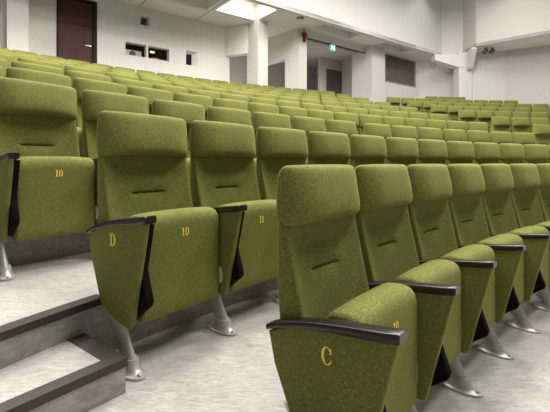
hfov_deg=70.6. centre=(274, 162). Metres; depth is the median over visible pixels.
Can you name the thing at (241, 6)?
ceiling light
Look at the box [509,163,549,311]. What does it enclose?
seat
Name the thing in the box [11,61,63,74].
seat
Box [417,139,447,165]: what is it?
seat
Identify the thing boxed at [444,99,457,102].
seat
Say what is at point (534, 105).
seat
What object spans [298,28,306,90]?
pillar
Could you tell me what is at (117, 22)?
wall
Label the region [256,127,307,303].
seat
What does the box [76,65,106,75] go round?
seat
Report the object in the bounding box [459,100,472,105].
seat
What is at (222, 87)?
seat
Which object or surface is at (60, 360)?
step tread
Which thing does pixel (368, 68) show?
pillar
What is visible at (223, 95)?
seat
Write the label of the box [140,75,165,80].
seat
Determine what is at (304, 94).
seat
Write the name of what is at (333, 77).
door
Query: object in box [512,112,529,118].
seat
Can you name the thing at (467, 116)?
seat
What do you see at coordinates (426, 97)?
seat
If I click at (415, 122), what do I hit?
seat
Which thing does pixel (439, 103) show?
seat
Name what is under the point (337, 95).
seat
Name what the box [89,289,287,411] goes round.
floor
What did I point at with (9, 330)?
trim
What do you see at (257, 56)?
pillar
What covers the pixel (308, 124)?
seat
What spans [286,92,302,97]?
seat
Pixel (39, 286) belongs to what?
floor
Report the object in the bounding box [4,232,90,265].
riser
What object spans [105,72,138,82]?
seat
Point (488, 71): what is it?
wall
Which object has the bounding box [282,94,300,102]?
seat
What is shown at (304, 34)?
bell
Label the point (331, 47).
exit sign
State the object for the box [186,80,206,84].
seat
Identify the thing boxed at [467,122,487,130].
seat
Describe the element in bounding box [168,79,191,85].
seat
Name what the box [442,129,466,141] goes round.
seat
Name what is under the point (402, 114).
seat
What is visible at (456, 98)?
seat
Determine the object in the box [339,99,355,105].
seat
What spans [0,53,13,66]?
seat
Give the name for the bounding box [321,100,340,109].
seat
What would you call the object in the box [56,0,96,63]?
door
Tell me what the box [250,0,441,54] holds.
wall
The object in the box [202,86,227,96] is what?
seat
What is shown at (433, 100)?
seat
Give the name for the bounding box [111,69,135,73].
seat
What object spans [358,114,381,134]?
seat
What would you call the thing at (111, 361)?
trim
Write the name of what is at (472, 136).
seat
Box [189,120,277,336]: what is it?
seat
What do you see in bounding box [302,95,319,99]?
seat
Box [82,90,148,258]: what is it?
seat
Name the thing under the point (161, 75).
seat
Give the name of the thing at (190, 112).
seat
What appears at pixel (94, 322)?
riser
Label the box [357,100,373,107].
seat
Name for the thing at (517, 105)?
seat
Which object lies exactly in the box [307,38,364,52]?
trim
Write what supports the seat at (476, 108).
on the floor
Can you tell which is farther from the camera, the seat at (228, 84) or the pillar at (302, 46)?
the pillar at (302, 46)
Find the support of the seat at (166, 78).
on the floor
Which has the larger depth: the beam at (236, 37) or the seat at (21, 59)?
the beam at (236, 37)
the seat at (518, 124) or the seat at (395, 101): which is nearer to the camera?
the seat at (518, 124)
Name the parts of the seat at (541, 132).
backrest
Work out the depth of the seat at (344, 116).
6.18 m
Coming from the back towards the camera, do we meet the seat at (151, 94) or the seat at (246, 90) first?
the seat at (246, 90)
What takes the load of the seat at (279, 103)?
on the floor
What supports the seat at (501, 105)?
on the floor
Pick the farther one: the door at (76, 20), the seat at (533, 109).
the seat at (533, 109)
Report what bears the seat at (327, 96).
on the floor
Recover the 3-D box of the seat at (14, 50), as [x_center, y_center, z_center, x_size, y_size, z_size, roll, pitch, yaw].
[-5.407,-1.881,8.444,0.576,1.155,0.499,0,0,-45]
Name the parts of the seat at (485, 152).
backrest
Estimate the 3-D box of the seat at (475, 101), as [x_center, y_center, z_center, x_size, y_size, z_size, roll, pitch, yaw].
[7.184,-1.605,13.362,0.576,1.155,0.499,0,0,-6]
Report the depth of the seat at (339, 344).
1.39 m
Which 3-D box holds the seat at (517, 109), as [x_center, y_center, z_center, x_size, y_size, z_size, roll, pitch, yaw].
[7.332,-1.054,11.299,0.576,1.155,0.499,0,0,-6]
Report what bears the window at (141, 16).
in the wall at (117, 22)
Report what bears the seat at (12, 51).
on the floor
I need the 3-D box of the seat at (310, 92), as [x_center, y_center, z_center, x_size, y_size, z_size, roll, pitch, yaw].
[1.209,-1.605,11.767,0.576,1.155,0.499,0,0,-24]
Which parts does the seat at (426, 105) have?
backrest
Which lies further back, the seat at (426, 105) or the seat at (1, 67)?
the seat at (426, 105)
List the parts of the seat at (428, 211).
backrest, armrest, leg, plate, seat, panel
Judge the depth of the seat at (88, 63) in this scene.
8.69 m
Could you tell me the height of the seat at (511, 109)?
1.155 m
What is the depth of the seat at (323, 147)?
3.16 m
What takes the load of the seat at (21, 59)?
on the floor
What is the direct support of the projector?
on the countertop
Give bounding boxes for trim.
[0,294,101,341]
[0,333,127,411]
[139,0,225,19]
[253,0,549,54]
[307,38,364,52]
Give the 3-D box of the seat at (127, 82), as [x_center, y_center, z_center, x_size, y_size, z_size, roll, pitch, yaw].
[-1.730,-0.500,4.906,0.576,1.155,0.499,0,0,-45]
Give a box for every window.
[140,15,149,25]
[186,50,197,66]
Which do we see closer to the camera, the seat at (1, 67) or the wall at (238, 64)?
the seat at (1, 67)
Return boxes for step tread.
[0,340,100,402]
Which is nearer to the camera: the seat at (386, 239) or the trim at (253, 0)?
the seat at (386, 239)
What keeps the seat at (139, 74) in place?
on the floor
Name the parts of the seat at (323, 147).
backrest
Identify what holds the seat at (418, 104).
on the floor
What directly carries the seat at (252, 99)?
on the floor
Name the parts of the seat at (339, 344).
leg, backrest, panel, armrest, seat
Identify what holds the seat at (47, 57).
on the floor
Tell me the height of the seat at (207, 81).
1.155 m
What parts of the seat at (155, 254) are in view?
panel, leg, armrest, plate, backrest, seat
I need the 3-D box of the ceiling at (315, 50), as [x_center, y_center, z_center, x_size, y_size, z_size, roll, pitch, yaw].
[1.295,-4.460,16.065,3.850,0.080,3.050,0,0,-37]
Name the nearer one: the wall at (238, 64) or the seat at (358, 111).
the seat at (358, 111)
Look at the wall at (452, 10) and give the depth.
16.66 m
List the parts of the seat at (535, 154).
backrest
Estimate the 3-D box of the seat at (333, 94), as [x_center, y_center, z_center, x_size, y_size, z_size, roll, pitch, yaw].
[1.711,-1.605,11.982,0.576,1.155,0.499,0,0,-22]
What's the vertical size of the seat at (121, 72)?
1.155 m
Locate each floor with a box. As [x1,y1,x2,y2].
[0,252,98,325]
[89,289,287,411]
[414,286,549,411]
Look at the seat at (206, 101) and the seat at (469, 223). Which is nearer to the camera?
the seat at (469, 223)
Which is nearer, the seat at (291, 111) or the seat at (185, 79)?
the seat at (291, 111)
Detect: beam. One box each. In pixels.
[225,24,247,56]
[307,31,364,51]
[467,47,476,69]
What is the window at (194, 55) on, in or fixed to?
in the wall at (117, 22)
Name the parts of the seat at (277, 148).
plate, backrest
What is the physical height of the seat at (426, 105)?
1.155 m
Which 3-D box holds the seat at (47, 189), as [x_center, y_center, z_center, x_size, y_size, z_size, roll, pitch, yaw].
[-1.410,0.053,2.373,0.499,1.155,0.576,0,0,39]
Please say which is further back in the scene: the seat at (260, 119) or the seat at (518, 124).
the seat at (518, 124)
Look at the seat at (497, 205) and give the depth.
2.94 m
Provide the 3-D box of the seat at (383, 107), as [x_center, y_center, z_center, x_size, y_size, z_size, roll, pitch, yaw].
[2.805,-0.779,9.079,0.576,1.155,0.499,0,0,-23]
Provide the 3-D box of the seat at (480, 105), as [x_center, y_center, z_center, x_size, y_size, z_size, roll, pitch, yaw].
[6.453,-1.330,12.229,0.576,1.155,0.499,0,0,-8]
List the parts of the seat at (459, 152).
backrest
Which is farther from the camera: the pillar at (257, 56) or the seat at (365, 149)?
the pillar at (257, 56)
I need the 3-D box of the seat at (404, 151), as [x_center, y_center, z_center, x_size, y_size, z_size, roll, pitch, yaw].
[1.405,0.322,3.808,0.576,1.155,0.499,0,0,-38]
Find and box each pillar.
[6,0,27,51]
[247,3,267,86]
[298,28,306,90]
[352,45,384,102]
[431,52,471,99]
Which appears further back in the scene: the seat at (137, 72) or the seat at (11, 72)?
the seat at (137, 72)
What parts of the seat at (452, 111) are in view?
backrest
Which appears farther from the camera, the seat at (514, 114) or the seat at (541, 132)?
the seat at (514, 114)
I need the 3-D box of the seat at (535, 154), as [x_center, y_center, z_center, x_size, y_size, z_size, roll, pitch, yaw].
[3.714,0.322,5.245,0.576,1.155,0.499,0,0,-26]
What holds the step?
on the floor at (189, 367)
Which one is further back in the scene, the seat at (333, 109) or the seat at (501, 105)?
the seat at (501, 105)
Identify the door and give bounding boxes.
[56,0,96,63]
[326,68,341,95]
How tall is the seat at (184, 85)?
1.155 m
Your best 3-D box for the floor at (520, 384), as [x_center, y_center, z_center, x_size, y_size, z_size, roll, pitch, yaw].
[4.806,1.263,0.583,15.188,0.200,7.581,0,0,-33]
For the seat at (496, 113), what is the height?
1.155 m
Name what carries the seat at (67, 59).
on the floor
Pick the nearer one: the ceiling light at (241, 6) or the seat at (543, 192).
the seat at (543, 192)
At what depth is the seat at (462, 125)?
7.41 m
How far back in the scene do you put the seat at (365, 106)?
8.97 m
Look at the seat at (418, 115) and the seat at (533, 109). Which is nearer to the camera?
the seat at (418, 115)
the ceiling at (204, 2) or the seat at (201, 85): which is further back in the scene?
the ceiling at (204, 2)
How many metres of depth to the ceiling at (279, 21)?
12.88 m
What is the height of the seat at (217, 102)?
1.155 m
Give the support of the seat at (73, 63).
on the floor
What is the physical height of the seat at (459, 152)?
1.155 m
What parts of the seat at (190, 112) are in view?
seat, backrest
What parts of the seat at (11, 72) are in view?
seat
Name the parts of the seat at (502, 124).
backrest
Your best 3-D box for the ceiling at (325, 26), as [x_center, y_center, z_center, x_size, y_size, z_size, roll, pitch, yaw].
[2.205,-4.860,13.685,1.910,0.260,0.610,0,0,-37]
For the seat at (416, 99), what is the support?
on the floor
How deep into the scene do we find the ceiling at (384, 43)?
15.95 m
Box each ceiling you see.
[113,0,549,60]
[188,0,214,5]
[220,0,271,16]
[281,39,357,68]
[318,24,354,34]
[381,42,405,49]
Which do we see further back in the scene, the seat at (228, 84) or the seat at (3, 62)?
the seat at (228, 84)
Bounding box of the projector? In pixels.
[125,49,141,56]
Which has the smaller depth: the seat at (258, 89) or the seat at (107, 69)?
the seat at (107, 69)
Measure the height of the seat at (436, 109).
1.155 m
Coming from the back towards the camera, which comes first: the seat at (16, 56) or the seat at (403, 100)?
the seat at (403, 100)
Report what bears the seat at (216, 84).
on the floor
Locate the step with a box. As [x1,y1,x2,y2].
[28,367,125,411]
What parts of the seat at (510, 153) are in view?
backrest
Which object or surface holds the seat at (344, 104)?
on the floor
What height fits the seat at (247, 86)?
1.155 m
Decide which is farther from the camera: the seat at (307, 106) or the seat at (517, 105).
the seat at (517, 105)
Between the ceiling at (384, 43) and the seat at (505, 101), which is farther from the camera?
the ceiling at (384, 43)
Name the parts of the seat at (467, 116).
backrest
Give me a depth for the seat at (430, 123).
7.19 m
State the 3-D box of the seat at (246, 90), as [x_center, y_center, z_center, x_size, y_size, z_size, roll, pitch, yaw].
[-0.449,-1.054,8.509,0.576,1.155,0.499,0,0,-33]
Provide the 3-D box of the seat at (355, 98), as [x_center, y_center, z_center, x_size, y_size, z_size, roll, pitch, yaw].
[2.621,-1.330,11.230,0.652,1.155,0.499,0,0,-21]
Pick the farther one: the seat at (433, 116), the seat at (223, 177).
the seat at (433, 116)
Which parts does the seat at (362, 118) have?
backrest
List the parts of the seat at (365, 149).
backrest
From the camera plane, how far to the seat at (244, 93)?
7.31 m
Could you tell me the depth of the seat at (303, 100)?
8.20 m
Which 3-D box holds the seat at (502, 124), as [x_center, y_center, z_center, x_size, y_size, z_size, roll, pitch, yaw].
[5.324,-0.500,8.908,0.576,1.155,0.499,0,0,-14]
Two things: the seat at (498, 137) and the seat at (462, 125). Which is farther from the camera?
the seat at (462, 125)
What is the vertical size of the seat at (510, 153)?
1.155 m
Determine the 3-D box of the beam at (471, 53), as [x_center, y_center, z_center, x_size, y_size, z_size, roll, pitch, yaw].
[7.982,-4.215,15.766,0.200,0.730,0.710,0,0,12]
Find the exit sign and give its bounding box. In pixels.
[328,43,334,51]
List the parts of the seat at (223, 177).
leg, plate, backrest, panel, armrest, seat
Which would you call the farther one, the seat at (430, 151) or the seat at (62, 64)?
the seat at (62, 64)
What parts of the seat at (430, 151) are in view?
backrest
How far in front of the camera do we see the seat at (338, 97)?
11.13 m
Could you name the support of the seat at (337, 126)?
on the floor at (39, 286)
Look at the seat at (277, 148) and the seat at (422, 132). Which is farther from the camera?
the seat at (422, 132)
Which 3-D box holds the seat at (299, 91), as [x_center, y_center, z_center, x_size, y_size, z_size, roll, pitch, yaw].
[0.713,-1.605,11.537,0.576,1.155,0.499,0,0,-26]
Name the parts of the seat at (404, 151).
backrest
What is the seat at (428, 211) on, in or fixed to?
on the floor at (520, 384)
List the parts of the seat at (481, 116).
backrest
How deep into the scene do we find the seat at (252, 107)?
5.19 m
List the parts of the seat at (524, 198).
backrest, plate, seat, leg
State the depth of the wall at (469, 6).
15.91 m
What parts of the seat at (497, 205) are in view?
backrest, leg, armrest, plate, seat, panel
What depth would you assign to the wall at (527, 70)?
15.61 m
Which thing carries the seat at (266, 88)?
on the floor
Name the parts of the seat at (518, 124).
backrest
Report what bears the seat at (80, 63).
on the floor
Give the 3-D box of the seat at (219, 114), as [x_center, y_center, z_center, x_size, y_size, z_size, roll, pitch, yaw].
[-0.307,0.053,3.592,0.576,1.155,0.499,0,0,-44]
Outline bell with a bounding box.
[302,32,306,41]
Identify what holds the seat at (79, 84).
on the floor
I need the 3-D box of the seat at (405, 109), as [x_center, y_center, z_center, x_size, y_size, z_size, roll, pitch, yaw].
[3.350,-0.779,9.296,0.652,1.155,0.499,0,0,-21]
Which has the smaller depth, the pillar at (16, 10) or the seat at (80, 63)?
the seat at (80, 63)
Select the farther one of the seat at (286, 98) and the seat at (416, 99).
the seat at (416, 99)
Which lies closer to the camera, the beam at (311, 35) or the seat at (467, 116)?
the seat at (467, 116)
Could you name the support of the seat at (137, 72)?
on the floor
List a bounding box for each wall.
[0,0,229,82]
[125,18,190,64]
[230,55,351,96]
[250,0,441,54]
[318,57,341,92]
[385,52,418,106]
[419,61,452,98]
[442,0,462,53]
[463,0,475,51]
[472,51,504,102]
[476,0,549,46]
[505,45,549,107]
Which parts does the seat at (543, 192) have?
backrest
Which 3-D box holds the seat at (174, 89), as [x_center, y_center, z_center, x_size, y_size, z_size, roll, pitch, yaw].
[-1.341,-0.500,5.278,0.576,1.155,0.499,0,0,-43]
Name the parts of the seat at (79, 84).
backrest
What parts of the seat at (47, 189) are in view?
leg, panel, plate, armrest, backrest, seat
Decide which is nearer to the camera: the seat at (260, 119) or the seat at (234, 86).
the seat at (260, 119)
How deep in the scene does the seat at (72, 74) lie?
4.59 m
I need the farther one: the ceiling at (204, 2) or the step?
the ceiling at (204, 2)
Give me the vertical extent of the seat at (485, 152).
1.155 m
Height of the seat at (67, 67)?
1.155 m
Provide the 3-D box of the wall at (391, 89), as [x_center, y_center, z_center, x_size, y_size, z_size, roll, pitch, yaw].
[5.309,-3.500,16.888,2.901,3.800,0.250,0,0,-37]
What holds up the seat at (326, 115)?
on the floor
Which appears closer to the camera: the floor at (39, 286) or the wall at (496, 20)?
the floor at (39, 286)
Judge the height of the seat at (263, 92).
1.155 m
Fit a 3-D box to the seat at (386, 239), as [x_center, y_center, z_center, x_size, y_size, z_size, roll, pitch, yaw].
[0.687,0.585,1.841,0.499,1.155,0.576,0,0,43]
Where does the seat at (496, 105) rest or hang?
on the floor
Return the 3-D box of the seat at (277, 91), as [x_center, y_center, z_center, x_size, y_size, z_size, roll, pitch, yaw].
[0.114,-1.330,10.061,0.576,1.155,0.499,0,0,-29]
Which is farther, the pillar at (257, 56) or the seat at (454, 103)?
the pillar at (257, 56)
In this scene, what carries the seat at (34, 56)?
on the floor
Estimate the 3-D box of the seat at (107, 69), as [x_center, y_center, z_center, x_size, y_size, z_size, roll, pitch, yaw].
[-3.411,-1.330,7.497,0.576,1.155,0.499,0,0,-43]
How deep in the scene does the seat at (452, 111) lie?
11.08 m
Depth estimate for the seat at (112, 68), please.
9.02 m
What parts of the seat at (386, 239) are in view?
backrest, leg, panel, armrest, seat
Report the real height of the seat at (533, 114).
1.155 m
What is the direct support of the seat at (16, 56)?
on the floor
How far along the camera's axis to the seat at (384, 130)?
5.14 m
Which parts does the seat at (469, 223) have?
backrest, armrest, leg, plate, seat, panel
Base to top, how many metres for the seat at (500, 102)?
1.155 m
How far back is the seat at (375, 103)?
10.37 m
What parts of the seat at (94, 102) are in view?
backrest, panel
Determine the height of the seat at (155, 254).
1.155 m
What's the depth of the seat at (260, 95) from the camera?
7.63 m
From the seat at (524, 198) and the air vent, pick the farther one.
the air vent
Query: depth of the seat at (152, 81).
6.24 m
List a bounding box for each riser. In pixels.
[0,278,277,368]
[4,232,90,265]
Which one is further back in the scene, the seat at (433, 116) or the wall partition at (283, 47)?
the wall partition at (283, 47)
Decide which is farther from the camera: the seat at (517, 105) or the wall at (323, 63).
the wall at (323, 63)
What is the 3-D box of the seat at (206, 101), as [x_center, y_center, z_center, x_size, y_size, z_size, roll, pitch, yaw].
[-0.837,-0.225,4.424,0.576,1.155,0.499,0,0,-43]
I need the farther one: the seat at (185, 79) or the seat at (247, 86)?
the seat at (247, 86)
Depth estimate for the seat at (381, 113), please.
7.84 m
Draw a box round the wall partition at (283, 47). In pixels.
[268,28,297,88]
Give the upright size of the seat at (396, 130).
1.155 m
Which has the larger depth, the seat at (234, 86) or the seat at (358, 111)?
the seat at (234, 86)
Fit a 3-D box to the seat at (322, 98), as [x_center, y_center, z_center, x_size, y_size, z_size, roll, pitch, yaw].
[1.444,-1.054,9.594,0.576,1.155,0.499,0,0,-26]
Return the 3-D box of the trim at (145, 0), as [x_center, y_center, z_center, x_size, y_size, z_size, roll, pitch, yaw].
[-3.969,-4.607,10.042,5.324,0.003,2.370,0,0,-37]
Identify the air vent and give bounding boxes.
[385,53,415,87]
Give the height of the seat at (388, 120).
1.155 m
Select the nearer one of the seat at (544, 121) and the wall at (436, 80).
the seat at (544, 121)
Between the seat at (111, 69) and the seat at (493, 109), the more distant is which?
the seat at (493, 109)
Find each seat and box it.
[0,48,25,53]
[0,51,34,60]
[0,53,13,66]
[0,58,7,76]
[0,66,3,76]
[0,77,97,281]
[6,67,82,156]
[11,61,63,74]
[14,50,37,54]
[15,53,46,59]
[18,57,60,68]
[29,54,55,59]
[38,58,72,71]
[50,59,79,65]
[59,59,84,64]
[64,65,101,75]
[66,70,110,87]
[67,59,89,63]
[73,78,126,128]
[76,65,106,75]
[82,64,109,71]
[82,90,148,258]
[87,111,221,381]
[88,63,110,70]
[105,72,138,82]
[110,70,137,76]
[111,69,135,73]
[112,68,134,71]
[113,78,150,94]
[128,86,172,114]
[136,71,156,74]
[138,73,161,80]
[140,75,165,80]
[141,77,170,87]
[152,99,204,182]
[153,84,186,98]
[159,74,178,77]
[163,77,184,80]
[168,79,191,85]
[173,82,200,93]
[173,93,212,120]
[180,77,198,80]
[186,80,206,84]
[189,89,219,103]
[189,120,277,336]
[194,83,216,89]
[200,80,217,83]
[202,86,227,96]
[207,106,255,168]
[208,83,227,87]
[213,98,247,110]
[218,86,238,93]
[219,82,236,86]
[220,93,248,109]
[229,85,247,90]
[229,90,252,100]
[238,84,253,88]
[241,89,260,96]
[248,102,278,125]
[249,88,266,92]
[249,97,275,104]
[253,112,306,161]
[254,93,276,102]
[255,86,270,90]
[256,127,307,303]
[262,91,280,99]
[266,164,417,411]
[268,90,284,95]
[272,88,287,93]
[276,100,300,108]
[278,96,298,101]
[279,106,306,128]
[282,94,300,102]
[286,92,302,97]
[289,90,303,93]
[291,116,325,160]
[300,98,320,104]
[301,103,323,110]
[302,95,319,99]
[303,93,319,96]
[305,91,319,94]
[307,109,333,126]
[307,131,350,164]
[320,93,334,96]
[320,95,335,100]
[321,97,337,103]
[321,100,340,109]
[325,105,346,114]
[326,120,356,159]
[333,112,358,134]
[336,94,349,97]
[337,96,352,101]
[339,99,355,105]
[342,102,360,109]
[347,107,367,115]
[349,135,386,169]
[354,97,368,102]
[354,164,460,411]
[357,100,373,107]
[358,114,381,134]
[362,104,379,110]
[363,123,391,139]
[368,109,388,118]
[374,102,390,109]
[381,105,398,111]
[382,116,403,127]
[385,137,418,166]
[386,97,399,110]
[389,111,408,118]
[391,125,417,159]
[400,107,417,112]
[401,98,414,106]
[404,118,425,128]
[407,101,421,112]
[407,164,496,397]
[409,112,428,120]
[415,98,428,101]
[417,127,442,139]
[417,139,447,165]
[422,101,436,115]
[425,96,437,100]
[425,119,446,129]
[429,113,447,121]
[430,99,443,104]
[430,105,446,113]
[438,102,452,113]
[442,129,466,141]
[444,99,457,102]
[446,141,474,164]
[447,105,462,120]
[447,121,467,131]
[447,164,525,359]
[453,97,465,101]
[453,102,467,109]
[458,110,475,122]
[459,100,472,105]
[464,106,479,119]
[466,130,489,142]
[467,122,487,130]
[469,103,483,108]
[473,142,499,164]
[474,100,487,104]
[476,111,493,132]
[480,107,496,112]
[480,164,549,333]
[484,103,499,107]
[488,100,502,104]
[489,131,512,144]
[491,116,510,131]
[494,111,511,128]
[497,107,513,112]
[498,143,524,164]
[500,104,515,108]
[503,100,517,104]
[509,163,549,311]
[510,117,530,133]
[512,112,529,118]
[512,132,534,145]
[514,107,530,113]
[516,104,531,109]
[523,144,548,164]
[530,112,548,118]
[530,118,549,132]
[531,108,548,113]
[532,124,549,146]
[533,104,548,109]
[536,163,549,221]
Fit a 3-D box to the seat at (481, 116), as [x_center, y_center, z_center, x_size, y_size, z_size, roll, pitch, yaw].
[5.507,-0.779,9.948,0.576,1.155,0.499,0,0,-13]
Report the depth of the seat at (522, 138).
6.69 m
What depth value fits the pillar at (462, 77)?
16.15 m
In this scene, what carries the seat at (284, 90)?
on the floor
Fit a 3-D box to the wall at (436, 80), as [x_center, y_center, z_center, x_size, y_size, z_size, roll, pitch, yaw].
[7.519,-3.500,17.552,1.948,3.800,0.200,0,0,12]

